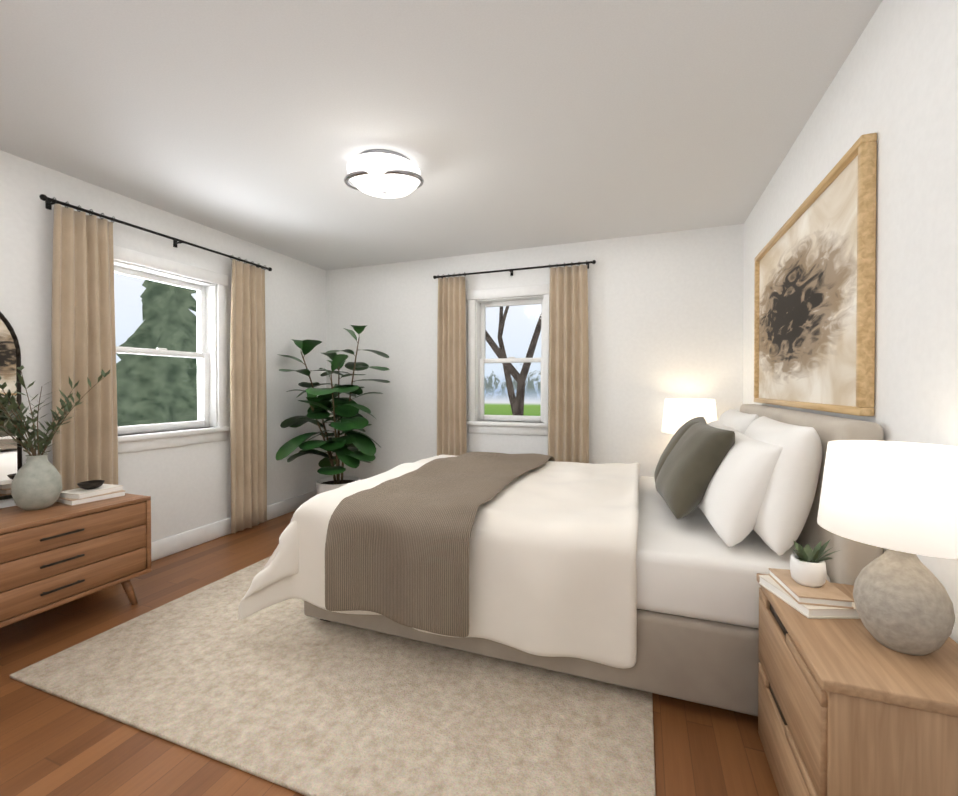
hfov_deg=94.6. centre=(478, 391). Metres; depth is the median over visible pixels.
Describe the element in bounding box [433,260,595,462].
curtains
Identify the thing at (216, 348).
window
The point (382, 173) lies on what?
ceiling light
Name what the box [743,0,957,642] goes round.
wall
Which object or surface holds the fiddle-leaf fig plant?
on the floor
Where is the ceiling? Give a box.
[0,0,882,269]
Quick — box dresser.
[0,493,150,627]
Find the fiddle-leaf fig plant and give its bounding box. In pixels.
[276,325,389,494]
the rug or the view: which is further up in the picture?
the view
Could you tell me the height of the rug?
0.014 m
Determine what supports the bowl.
on the books at (91, 491)
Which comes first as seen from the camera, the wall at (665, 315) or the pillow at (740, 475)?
the pillow at (740, 475)
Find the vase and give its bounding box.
[0,365,109,510]
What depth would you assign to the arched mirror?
2.34 m
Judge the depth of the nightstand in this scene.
0.95 m
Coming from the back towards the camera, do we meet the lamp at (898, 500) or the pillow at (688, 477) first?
the pillow at (688, 477)
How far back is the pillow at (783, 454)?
1.60 m
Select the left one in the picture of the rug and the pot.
the rug
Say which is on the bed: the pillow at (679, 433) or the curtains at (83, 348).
the pillow at (679, 433)
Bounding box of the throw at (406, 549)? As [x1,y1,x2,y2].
[325,452,554,636]
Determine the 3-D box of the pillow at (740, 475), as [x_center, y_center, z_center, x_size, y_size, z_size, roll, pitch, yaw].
[1.105,0.386,1.923,0.282,0.411,0.709,0,1,20]
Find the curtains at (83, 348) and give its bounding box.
[39,194,271,533]
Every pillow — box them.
[654,417,706,483]
[655,422,734,518]
[698,430,782,546]
[707,420,733,430]
[718,409,758,433]
[745,416,821,555]
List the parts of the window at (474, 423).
back window sash, glass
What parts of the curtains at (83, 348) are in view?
panel, rod, panel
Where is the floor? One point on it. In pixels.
(51, 745)
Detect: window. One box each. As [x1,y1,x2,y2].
[113,245,229,453]
[466,284,549,435]
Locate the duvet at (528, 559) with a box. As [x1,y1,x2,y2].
[238,455,639,668]
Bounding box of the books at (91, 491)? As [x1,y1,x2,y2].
[56,480,125,505]
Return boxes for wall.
[0,150,326,541]
[326,224,743,479]
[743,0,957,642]
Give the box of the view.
[114,273,540,426]
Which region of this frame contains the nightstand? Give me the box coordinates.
[756,573,957,795]
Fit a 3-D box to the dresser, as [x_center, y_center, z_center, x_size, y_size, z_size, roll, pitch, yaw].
[-2.323,0.887,1.797,0.469,0.589,1.620,0,1,20]
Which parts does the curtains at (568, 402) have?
panel, rod, panel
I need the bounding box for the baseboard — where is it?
[151,490,316,561]
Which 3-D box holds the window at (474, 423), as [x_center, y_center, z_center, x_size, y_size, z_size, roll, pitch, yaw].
[0.295,-0.279,4.068,0.840,1.327,0.205,0,1,20]
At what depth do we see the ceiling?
1.97 m
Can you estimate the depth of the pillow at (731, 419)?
2.41 m
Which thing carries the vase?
on the dresser
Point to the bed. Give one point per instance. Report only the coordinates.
(624, 575)
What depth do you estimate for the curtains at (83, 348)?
2.69 m
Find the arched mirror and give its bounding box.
[0,312,21,499]
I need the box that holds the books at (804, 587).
[759,539,859,618]
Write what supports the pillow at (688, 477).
on the bed
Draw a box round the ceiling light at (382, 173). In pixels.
[344,149,423,197]
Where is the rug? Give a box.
[9,556,655,795]
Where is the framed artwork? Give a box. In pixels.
[754,133,876,415]
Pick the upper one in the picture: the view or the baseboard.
the view
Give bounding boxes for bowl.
[77,480,104,489]
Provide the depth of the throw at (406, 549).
1.92 m
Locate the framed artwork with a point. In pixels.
(814, 299)
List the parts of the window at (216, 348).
glass, left window sash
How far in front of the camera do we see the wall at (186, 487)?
3.20 m
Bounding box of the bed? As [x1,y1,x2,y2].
[238,404,883,715]
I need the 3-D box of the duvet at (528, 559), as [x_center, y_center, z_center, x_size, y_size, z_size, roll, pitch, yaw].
[0.027,0.780,2.689,1.807,0.616,1.953,0,1,20]
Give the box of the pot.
[790,554,826,587]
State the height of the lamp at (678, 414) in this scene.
0.567 m
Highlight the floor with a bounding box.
[0,511,778,795]
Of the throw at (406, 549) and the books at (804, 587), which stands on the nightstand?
the books at (804, 587)
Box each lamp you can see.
[661,399,716,433]
[817,440,957,655]
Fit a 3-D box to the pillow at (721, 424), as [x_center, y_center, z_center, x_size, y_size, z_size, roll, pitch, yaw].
[1.358,0.379,2.608,0.276,0.411,0.709,0,1,20]

